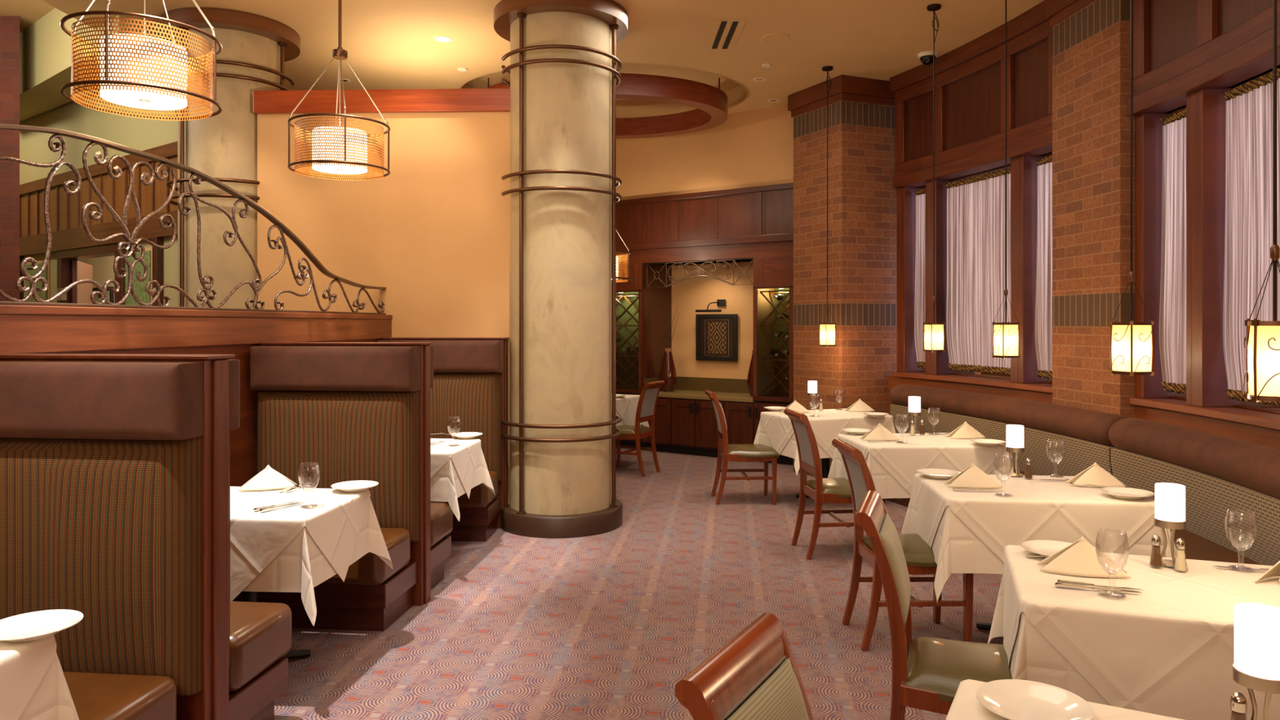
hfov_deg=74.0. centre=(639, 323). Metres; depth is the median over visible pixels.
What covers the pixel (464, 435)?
plate
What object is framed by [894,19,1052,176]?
panelling
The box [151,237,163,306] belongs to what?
trim
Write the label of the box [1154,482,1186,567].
candle lamp
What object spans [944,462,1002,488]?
folded napkin
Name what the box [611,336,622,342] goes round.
wine bottle
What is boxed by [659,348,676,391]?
vase
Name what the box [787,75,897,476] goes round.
brick pillar
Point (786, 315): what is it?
wine bottle
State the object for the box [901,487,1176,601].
tablecloth
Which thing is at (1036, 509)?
tablecloth
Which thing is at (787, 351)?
wine bottle
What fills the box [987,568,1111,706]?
tablecloth
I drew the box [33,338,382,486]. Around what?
wall
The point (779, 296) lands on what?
wine bottle
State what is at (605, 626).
floor
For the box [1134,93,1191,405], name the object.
window
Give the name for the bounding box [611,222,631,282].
drum pendant
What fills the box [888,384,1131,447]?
cushion
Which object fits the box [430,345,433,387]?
cushion
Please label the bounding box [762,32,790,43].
ceiling speaker
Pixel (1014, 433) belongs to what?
candle lamp
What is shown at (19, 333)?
trim
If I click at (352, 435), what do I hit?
cushion
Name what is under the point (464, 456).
tablecloth
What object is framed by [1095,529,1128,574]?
bowl
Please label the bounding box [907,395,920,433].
candle lamp
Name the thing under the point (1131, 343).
lantern pendant
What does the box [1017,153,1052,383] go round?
window
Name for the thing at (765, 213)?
panelling
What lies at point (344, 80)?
recessed light
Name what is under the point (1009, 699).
plate
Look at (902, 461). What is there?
tablecloth
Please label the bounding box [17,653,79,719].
tablecloth
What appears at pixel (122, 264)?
trim
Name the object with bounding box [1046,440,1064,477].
water goblet
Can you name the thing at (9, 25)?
brick pillar
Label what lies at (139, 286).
glass panel
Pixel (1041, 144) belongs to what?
trim
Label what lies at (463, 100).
beam
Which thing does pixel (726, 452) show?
dining chair
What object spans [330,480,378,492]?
plate
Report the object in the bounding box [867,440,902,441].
table knife
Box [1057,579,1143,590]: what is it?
table knife
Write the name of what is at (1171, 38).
panelling
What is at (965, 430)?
folded napkin
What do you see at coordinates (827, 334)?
lantern pendant
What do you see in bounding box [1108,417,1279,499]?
cushion
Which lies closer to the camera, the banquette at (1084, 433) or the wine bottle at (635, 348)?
the banquette at (1084, 433)
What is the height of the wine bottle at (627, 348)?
0.072 m
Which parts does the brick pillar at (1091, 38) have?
crown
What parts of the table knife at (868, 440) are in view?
handle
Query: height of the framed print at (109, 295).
0.600 m
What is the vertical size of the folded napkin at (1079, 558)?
0.110 m
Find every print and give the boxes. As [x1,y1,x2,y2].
[92,286,113,304]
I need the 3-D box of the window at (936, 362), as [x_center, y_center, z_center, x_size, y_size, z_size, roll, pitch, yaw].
[2.710,-0.427,8.047,0.245,1.785,0.579,0,0,-21]
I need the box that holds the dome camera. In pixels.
[917,50,938,65]
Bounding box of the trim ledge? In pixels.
[0,304,392,319]
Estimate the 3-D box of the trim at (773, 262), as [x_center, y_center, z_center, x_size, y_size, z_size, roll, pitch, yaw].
[0.485,-0.657,10.315,6.000,0.485,0.500,0,0,35]
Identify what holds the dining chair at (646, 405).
on the floor
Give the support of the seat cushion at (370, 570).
on the bench at (357, 411)
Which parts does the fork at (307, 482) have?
handle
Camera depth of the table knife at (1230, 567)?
2.69 m
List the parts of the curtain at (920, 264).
trim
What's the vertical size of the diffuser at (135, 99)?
0.243 m
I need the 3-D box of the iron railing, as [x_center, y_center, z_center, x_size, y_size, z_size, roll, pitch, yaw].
[-2.214,-0.428,4.521,0.045,0.724,4.186,0,0,6]
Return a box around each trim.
[0,314,391,353]
[19,256,23,299]
[118,242,127,305]
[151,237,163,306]
[611,240,793,290]
[641,262,671,390]
[646,257,753,266]
[893,128,1052,187]
[893,372,1052,393]
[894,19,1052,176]
[1127,23,1279,115]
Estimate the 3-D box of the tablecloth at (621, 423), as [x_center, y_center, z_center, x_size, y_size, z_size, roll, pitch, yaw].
[-0.520,1.007,9.280,1.028,0.442,0.835,0,0,27]
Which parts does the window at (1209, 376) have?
pane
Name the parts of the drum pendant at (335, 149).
hanging rod, hanging rod, lamp shade, stem, rod, hanging rod, hanging rod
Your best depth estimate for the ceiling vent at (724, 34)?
7.00 m
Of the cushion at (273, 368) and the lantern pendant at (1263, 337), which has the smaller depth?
the lantern pendant at (1263, 337)
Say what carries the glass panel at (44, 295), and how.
attached to the wall at (140, 134)
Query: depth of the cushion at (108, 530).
2.65 m
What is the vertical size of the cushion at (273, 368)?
0.237 m
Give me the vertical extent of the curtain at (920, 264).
1.703 m
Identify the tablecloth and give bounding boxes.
[0,635,56,719]
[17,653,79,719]
[230,486,370,600]
[242,497,392,626]
[430,438,480,499]
[430,447,495,521]
[611,393,639,425]
[611,403,649,427]
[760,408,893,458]
[827,448,1013,498]
[837,432,1008,501]
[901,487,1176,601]
[913,473,1155,562]
[946,679,1183,719]
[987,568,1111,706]
[1003,544,1279,719]
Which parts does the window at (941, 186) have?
pane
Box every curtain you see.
[914,188,925,368]
[945,167,1010,374]
[1035,155,1052,378]
[1159,108,1186,393]
[1222,68,1279,407]
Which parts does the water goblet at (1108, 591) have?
stem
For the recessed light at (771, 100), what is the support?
in the ceiling
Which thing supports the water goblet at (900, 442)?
on the tablecloth at (902, 461)
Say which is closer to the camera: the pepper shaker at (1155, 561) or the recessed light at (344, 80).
the pepper shaker at (1155, 561)
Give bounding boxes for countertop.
[644,376,760,402]
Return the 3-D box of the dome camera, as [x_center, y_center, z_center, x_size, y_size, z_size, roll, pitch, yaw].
[2.549,-2.341,7.524,0.180,0.097,0.180,0,0,0]
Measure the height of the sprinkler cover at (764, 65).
0.012 m
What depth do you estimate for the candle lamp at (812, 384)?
7.76 m
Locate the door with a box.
[56,243,118,303]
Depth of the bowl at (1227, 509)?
2.70 m
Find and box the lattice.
[756,288,774,395]
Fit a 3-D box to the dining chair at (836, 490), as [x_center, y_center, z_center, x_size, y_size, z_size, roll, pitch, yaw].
[1.313,1.066,5.764,0.585,0.954,0.450,0,0,-6]
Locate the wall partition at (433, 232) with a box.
[257,111,510,504]
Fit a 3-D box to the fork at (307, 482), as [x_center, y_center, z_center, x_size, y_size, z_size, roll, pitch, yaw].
[-1.635,0.772,4.027,0.025,0.011,0.198,0,0,21]
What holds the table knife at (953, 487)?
on the tablecloth at (1036, 509)
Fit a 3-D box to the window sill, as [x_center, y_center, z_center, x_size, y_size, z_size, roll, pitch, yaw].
[3.173,0.487,4.144,0.413,0.045,2.581,0,0,6]
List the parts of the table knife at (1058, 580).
handle, blade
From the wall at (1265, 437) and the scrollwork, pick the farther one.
the scrollwork
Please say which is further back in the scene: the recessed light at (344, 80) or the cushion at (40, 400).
the recessed light at (344, 80)
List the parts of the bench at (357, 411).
seat, wood panel, trim, seat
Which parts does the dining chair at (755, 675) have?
leg, leg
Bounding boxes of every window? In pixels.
[896,179,955,374]
[936,156,1017,382]
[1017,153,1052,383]
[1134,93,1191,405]
[1191,73,1279,413]
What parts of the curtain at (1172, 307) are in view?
trim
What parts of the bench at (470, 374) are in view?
seat, trim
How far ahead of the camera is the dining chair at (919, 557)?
4.03 m
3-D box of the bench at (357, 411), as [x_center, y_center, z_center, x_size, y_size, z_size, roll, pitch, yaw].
[-1.640,0.822,4.740,0.946,1.437,1.100,0,0,6]
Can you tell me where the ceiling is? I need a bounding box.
[0,0,1044,118]
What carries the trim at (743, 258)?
attached to the wall at (691, 294)
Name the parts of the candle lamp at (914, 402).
lamp shade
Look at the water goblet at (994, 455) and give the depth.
3.88 m
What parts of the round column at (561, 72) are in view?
vertical rod, vertical rod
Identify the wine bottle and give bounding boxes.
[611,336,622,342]
[622,346,636,352]
[630,346,638,352]
[768,347,781,355]
[773,293,788,300]
[774,331,789,337]
[774,351,789,357]
[777,312,789,319]
[784,348,789,355]
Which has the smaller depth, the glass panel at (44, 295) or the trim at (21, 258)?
the glass panel at (44, 295)
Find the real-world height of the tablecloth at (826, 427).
0.498 m
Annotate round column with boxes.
[159,7,300,309]
[493,0,627,538]
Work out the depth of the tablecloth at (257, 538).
3.56 m
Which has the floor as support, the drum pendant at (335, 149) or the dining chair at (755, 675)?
the dining chair at (755, 675)
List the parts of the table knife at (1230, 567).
handle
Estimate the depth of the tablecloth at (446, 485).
5.18 m
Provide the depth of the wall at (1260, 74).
5.24 m
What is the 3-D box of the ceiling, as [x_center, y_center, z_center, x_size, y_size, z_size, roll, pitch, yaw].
[-3.010,-2.625,5.141,12.979,0.470,15.719,0,0,0]
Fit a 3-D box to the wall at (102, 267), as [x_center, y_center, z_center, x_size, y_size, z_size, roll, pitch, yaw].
[-5.992,-0.060,10.431,6.700,3.200,0.100,0,0,37]
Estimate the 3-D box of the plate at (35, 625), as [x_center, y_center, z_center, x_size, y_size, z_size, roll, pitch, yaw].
[-1.530,0.767,2.143,0.214,0.024,0.214,0,0,0]
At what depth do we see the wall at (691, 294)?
10.50 m
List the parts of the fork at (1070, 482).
handle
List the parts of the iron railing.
rail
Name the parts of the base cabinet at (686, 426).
frame, frame, door, frame, frame, frame, frame, frame, frame, door, handle, frame, handle, frame, frame, door, frame, frame, frame, door, handle, frame, handle, frame, frame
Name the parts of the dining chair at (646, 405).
leg, seat rail, seat, leg, seat rail, rail, crest rail, leg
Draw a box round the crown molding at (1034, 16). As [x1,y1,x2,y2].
[889,0,1048,92]
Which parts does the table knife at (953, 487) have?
handle, blade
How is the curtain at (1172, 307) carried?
hanging from the window at (1148, 126)
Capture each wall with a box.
[19,8,160,121]
[19,90,177,306]
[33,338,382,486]
[78,255,114,303]
[611,104,793,199]
[671,262,753,393]
[888,375,1279,449]
[915,65,1279,187]
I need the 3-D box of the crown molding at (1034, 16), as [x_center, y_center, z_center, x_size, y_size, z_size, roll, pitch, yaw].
[2.849,-2.325,7.250,0.282,0.130,2.217,0,0,-16]
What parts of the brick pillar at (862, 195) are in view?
crown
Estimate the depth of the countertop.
10.32 m
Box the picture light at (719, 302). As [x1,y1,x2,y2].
[695,299,725,311]
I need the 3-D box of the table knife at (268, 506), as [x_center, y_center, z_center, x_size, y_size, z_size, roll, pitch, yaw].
[-1.551,0.773,3.640,0.017,0.008,0.228,0,0,30]
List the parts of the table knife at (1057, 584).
handle, blade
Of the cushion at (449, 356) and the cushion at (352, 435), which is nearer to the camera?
the cushion at (352, 435)
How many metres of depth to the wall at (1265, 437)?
5.12 m
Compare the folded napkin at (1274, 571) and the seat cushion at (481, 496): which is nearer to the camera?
the folded napkin at (1274, 571)
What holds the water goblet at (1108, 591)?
on the tablecloth at (1166, 649)
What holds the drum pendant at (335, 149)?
hanging from the ceiling
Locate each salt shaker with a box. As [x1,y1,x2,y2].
[818,399,822,410]
[910,420,915,435]
[1173,537,1187,570]
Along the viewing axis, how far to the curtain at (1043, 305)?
6.56 m
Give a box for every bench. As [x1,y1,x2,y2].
[0,353,292,719]
[232,342,453,631]
[377,337,509,541]
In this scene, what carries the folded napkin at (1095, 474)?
on the tablecloth at (1036, 509)
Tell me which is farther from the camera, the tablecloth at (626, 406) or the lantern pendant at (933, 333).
the tablecloth at (626, 406)
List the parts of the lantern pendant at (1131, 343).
corner post, lamp shade, corner post, cord, corner post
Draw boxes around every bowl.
[297,462,319,492]
[993,454,1013,481]
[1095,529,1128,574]
[1224,509,1257,550]
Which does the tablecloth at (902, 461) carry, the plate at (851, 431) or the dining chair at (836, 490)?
the plate at (851, 431)
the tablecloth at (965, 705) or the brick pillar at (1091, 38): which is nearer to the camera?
the tablecloth at (965, 705)
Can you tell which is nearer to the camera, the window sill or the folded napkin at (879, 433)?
the window sill
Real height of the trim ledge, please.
0.035 m
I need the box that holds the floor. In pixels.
[274,446,1003,719]
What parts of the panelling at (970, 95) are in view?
rail, rail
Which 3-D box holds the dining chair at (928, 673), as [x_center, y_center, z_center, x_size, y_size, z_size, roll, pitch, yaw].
[1.011,1.066,2.740,0.585,0.954,0.450,0,0,20]
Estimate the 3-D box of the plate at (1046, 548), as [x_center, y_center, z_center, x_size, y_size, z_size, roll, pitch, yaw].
[1.402,0.767,2.865,0.214,0.024,0.214,0,0,0]
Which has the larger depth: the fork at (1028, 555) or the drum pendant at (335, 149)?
the drum pendant at (335, 149)
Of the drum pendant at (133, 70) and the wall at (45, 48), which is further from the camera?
the wall at (45, 48)
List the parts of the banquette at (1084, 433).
backrest, seat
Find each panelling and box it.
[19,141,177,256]
[611,182,793,250]
[1133,0,1279,96]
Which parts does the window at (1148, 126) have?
pane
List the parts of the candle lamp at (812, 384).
lamp shade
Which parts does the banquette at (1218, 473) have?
seat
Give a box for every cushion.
[0,360,204,439]
[0,435,202,695]
[62,671,177,719]
[228,360,239,430]
[228,430,230,667]
[228,600,292,693]
[250,346,420,391]
[257,390,419,542]
[320,527,410,586]
[377,340,502,372]
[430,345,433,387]
[430,372,502,481]
[430,501,453,547]
[457,471,497,508]
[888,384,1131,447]
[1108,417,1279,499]
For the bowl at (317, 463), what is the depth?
3.62 m
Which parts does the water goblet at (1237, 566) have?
stem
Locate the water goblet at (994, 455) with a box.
[993,454,1013,495]
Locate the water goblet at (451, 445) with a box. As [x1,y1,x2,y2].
[447,418,460,446]
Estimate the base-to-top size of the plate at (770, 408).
0.024 m
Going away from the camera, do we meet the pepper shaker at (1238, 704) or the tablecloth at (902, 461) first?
the pepper shaker at (1238, 704)
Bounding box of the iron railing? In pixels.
[0,124,386,315]
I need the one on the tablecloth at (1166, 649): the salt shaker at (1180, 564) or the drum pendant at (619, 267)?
the salt shaker at (1180, 564)
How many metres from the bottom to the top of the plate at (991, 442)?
0.024 m
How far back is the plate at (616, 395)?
9.07 m
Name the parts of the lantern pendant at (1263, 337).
corner post, corner post, lamp shade, cord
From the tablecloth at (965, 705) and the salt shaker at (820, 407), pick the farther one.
the salt shaker at (820, 407)
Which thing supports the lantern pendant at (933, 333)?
hanging from the ceiling
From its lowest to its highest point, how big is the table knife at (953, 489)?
0.008 m
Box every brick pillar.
[0,16,19,301]
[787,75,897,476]
[1045,0,1136,417]
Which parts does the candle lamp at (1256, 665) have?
stem, lamp shade, stem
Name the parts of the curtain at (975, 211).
trim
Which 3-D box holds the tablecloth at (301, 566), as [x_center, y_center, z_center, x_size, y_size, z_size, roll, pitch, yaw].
[-1.730,0.986,3.768,1.004,0.400,0.784,0,0,6]
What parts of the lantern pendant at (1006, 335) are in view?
corner post, corner post, cord, lamp shade, corner post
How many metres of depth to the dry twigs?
10.47 m
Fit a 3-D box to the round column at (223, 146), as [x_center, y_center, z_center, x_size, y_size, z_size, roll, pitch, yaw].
[-3.320,-0.422,6.920,1.030,3.925,1.030,0,0,-8]
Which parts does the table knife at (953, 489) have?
handle, blade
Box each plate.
[0,608,83,642]
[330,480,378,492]
[451,431,482,439]
[611,394,625,397]
[764,406,785,410]
[840,428,871,434]
[862,412,888,417]
[916,468,959,479]
[970,438,1005,446]
[976,679,1093,719]
[1021,539,1072,558]
[1100,487,1155,499]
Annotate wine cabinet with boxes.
[611,289,641,394]
[753,284,793,402]
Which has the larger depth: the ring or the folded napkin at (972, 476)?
the ring
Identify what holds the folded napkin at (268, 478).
on the tablecloth at (257, 538)
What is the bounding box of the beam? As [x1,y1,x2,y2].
[253,88,510,115]
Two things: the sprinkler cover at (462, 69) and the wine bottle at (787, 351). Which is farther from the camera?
the wine bottle at (787, 351)
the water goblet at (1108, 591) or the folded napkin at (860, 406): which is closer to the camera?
the water goblet at (1108, 591)
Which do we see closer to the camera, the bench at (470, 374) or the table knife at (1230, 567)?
the table knife at (1230, 567)
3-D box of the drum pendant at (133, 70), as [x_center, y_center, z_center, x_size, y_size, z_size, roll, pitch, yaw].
[-2.215,-1.682,3.800,0.625,1.416,0.625,0,0,21]
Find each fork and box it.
[278,482,311,492]
[284,482,318,492]
[1026,554,1043,556]
[1070,482,1110,487]
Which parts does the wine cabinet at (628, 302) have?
panel, floor panel, panel, frame, frame, frame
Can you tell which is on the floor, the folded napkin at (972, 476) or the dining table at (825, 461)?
the dining table at (825, 461)
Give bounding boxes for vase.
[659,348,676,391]
[746,350,753,396]
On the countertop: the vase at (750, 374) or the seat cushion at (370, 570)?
the vase at (750, 374)
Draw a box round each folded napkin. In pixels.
[238,465,297,491]
[780,400,809,413]
[844,398,875,411]
[859,422,900,440]
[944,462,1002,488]
[945,421,985,438]
[1036,536,1131,577]
[1065,462,1126,487]
[1253,560,1279,582]
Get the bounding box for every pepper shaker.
[920,419,924,435]
[1023,457,1032,479]
[1149,534,1163,566]
[1230,691,1247,719]
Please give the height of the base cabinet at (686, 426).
0.665 m
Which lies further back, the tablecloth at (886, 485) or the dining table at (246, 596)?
the tablecloth at (886, 485)
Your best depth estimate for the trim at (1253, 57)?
4.62 m
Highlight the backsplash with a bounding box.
[674,376,749,393]
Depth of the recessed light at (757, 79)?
8.31 m
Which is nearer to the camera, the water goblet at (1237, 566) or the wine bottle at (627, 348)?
the water goblet at (1237, 566)
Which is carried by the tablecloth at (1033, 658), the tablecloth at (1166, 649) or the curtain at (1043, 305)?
the tablecloth at (1166, 649)
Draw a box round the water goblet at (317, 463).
[297,462,319,506]
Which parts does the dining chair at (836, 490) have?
crest rail, leg, rail, seat rail, leg, seat, seat rail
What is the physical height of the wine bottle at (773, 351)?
0.072 m
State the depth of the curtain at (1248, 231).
4.53 m
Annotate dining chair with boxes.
[611,380,664,476]
[675,613,813,719]
[705,389,778,504]
[783,408,884,559]
[831,438,973,651]
[854,490,1012,719]
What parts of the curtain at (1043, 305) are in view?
trim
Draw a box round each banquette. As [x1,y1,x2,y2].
[884,384,1131,506]
[1108,417,1279,565]
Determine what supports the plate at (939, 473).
on the tablecloth at (1036, 509)
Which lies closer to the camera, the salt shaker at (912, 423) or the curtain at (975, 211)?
the salt shaker at (912, 423)
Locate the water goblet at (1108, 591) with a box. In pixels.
[1095,529,1128,594]
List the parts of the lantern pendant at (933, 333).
corner post, corner post, lamp shade, cord, corner post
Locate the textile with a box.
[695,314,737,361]
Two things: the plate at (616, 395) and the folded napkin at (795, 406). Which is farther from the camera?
the plate at (616, 395)
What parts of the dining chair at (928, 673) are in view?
crest rail, leg, leg, seat rail, seat rail, seat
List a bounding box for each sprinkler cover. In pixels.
[457,67,467,71]
[761,63,771,67]
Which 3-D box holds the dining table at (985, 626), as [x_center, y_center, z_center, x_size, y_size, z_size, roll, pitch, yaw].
[1.870,1.163,4.090,0.892,0.750,0.632,0,0,6]
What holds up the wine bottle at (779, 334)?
in the wine cabinet at (783, 375)
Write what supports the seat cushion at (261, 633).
on the bench at (115, 468)
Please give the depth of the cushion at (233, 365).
2.90 m
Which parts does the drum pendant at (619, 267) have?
lamp shade, hanging rod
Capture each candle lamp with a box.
[807,380,817,409]
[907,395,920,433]
[1005,424,1024,476]
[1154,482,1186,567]
[1232,602,1279,719]
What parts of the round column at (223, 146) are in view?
vertical rod, vertical rod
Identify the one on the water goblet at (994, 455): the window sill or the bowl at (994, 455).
the bowl at (994, 455)
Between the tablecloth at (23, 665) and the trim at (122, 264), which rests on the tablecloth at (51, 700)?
the tablecloth at (23, 665)
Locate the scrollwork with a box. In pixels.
[646,258,753,288]
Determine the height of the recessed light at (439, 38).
0.004 m
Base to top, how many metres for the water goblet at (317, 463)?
0.184 m
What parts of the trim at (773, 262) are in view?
panel, frame, frame, panel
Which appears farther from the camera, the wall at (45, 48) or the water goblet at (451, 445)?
the wall at (45, 48)
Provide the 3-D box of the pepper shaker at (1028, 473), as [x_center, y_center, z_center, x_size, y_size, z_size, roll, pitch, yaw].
[1.960,0.728,4.288,0.042,0.103,0.040,0,0,0]
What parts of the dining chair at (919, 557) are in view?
crest rail, leg, seat rail, leg, seat, seat rail, leg, leg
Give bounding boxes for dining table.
[241,591,311,659]
[795,457,829,497]
[976,622,991,631]
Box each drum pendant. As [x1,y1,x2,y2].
[59,0,222,120]
[287,0,390,180]
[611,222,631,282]
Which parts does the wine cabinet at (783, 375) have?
frame, frame, frame, floor panel, panel, panel, frame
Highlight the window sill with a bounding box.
[1128,397,1279,431]
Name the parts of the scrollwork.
square frame, square frame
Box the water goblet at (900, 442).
[895,416,908,443]
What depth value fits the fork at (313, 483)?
4.03 m
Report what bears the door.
in the wall at (140, 134)
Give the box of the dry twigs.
[659,297,679,348]
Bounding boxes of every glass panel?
[26,259,49,302]
[125,247,151,306]
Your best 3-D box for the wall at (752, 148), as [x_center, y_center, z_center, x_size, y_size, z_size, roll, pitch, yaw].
[0.525,-1.950,10.372,6.000,0.880,0.600,0,0,35]
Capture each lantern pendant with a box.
[818,66,835,346]
[923,4,945,351]
[991,0,1020,358]
[1109,0,1154,376]
[1242,0,1279,402]
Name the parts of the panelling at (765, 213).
rail, rail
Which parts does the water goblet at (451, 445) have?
stem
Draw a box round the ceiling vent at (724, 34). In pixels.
[704,19,746,49]
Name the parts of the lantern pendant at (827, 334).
corner post, lamp shade, cord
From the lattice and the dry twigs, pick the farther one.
the dry twigs
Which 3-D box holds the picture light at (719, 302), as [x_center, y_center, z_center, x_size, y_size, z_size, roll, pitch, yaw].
[0.866,-0.223,10.383,0.350,0.155,0.155,0,0,35]
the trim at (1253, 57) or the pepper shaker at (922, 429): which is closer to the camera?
the trim at (1253, 57)
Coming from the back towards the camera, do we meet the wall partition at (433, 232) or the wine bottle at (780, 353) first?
the wine bottle at (780, 353)
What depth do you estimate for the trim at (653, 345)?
10.51 m
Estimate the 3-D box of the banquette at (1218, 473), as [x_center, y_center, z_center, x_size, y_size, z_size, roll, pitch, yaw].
[2.567,1.048,3.522,0.764,0.984,3.278,0,0,11]
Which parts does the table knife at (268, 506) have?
handle, blade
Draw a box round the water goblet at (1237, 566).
[1224,509,1257,568]
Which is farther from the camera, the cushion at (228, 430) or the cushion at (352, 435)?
the cushion at (352, 435)
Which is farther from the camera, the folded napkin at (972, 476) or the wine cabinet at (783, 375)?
the wine cabinet at (783, 375)
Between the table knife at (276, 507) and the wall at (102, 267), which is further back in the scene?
the wall at (102, 267)
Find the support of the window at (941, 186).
in the wall at (1260, 74)
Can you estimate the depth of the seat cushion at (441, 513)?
5.02 m
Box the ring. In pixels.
[487,72,727,138]
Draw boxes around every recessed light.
[338,78,350,82]
[434,35,452,42]
[752,77,765,81]
[767,98,779,102]
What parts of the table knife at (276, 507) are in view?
handle, blade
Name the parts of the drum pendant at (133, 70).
hanging rod, hanging rod, rod, hanging rod, hanging rod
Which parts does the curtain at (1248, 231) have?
trim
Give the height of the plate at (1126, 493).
0.024 m
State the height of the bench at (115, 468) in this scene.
1.437 m
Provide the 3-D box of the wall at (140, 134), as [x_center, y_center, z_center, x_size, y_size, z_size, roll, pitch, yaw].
[-6.254,-0.625,9.011,7.000,4.330,0.120,0,0,37]
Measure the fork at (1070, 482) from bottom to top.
0.011 m
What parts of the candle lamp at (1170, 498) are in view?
stem, lamp shade, stem, stem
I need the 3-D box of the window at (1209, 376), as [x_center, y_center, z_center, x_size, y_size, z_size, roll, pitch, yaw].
[3.220,-0.427,4.243,0.261,1.785,1.234,0,0,6]
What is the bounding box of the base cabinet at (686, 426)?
[611,392,793,465]
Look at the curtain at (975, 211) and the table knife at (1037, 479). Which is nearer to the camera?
the table knife at (1037, 479)
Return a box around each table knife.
[253,500,300,511]
[259,501,306,511]
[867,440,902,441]
[951,486,1002,489]
[952,488,1004,491]
[1037,479,1069,480]
[1054,582,1142,593]
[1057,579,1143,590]
[1212,565,1269,571]
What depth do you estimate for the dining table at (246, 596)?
3.86 m
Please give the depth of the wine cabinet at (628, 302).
10.95 m
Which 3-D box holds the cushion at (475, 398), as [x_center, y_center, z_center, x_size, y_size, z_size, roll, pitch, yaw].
[-1.495,0.765,6.354,0.908,0.830,0.135,0,0,2]
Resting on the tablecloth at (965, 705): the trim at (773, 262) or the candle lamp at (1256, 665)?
the candle lamp at (1256, 665)
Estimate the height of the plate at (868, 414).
0.024 m
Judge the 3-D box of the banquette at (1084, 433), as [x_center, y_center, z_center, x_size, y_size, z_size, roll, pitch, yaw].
[2.604,1.048,6.478,0.729,0.984,2.885,0,0,-11]
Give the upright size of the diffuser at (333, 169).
0.243 m
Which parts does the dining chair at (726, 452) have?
crest rail, leg, rail, seat rail, leg, seat rail, seat, leg, leg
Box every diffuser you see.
[100,33,186,110]
[312,126,367,174]
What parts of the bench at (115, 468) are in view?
trim, seat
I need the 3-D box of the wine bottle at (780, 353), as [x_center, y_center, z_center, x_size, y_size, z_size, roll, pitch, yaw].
[1.586,0.340,9.516,0.074,0.072,0.284,0,0,35]
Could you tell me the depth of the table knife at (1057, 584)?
2.50 m
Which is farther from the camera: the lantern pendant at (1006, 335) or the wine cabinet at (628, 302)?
the wine cabinet at (628, 302)
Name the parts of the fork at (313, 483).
handle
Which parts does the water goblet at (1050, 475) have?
stem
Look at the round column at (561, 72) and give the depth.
6.24 m
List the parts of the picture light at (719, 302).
wall plate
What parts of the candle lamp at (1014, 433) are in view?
stem, lamp shade, stem, stem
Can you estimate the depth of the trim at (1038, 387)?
7.16 m
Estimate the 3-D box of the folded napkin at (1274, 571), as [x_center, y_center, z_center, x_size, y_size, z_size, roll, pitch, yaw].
[1.985,0.725,2.566,0.256,0.110,0.129,0,0,-17]
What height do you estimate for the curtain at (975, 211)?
1.703 m

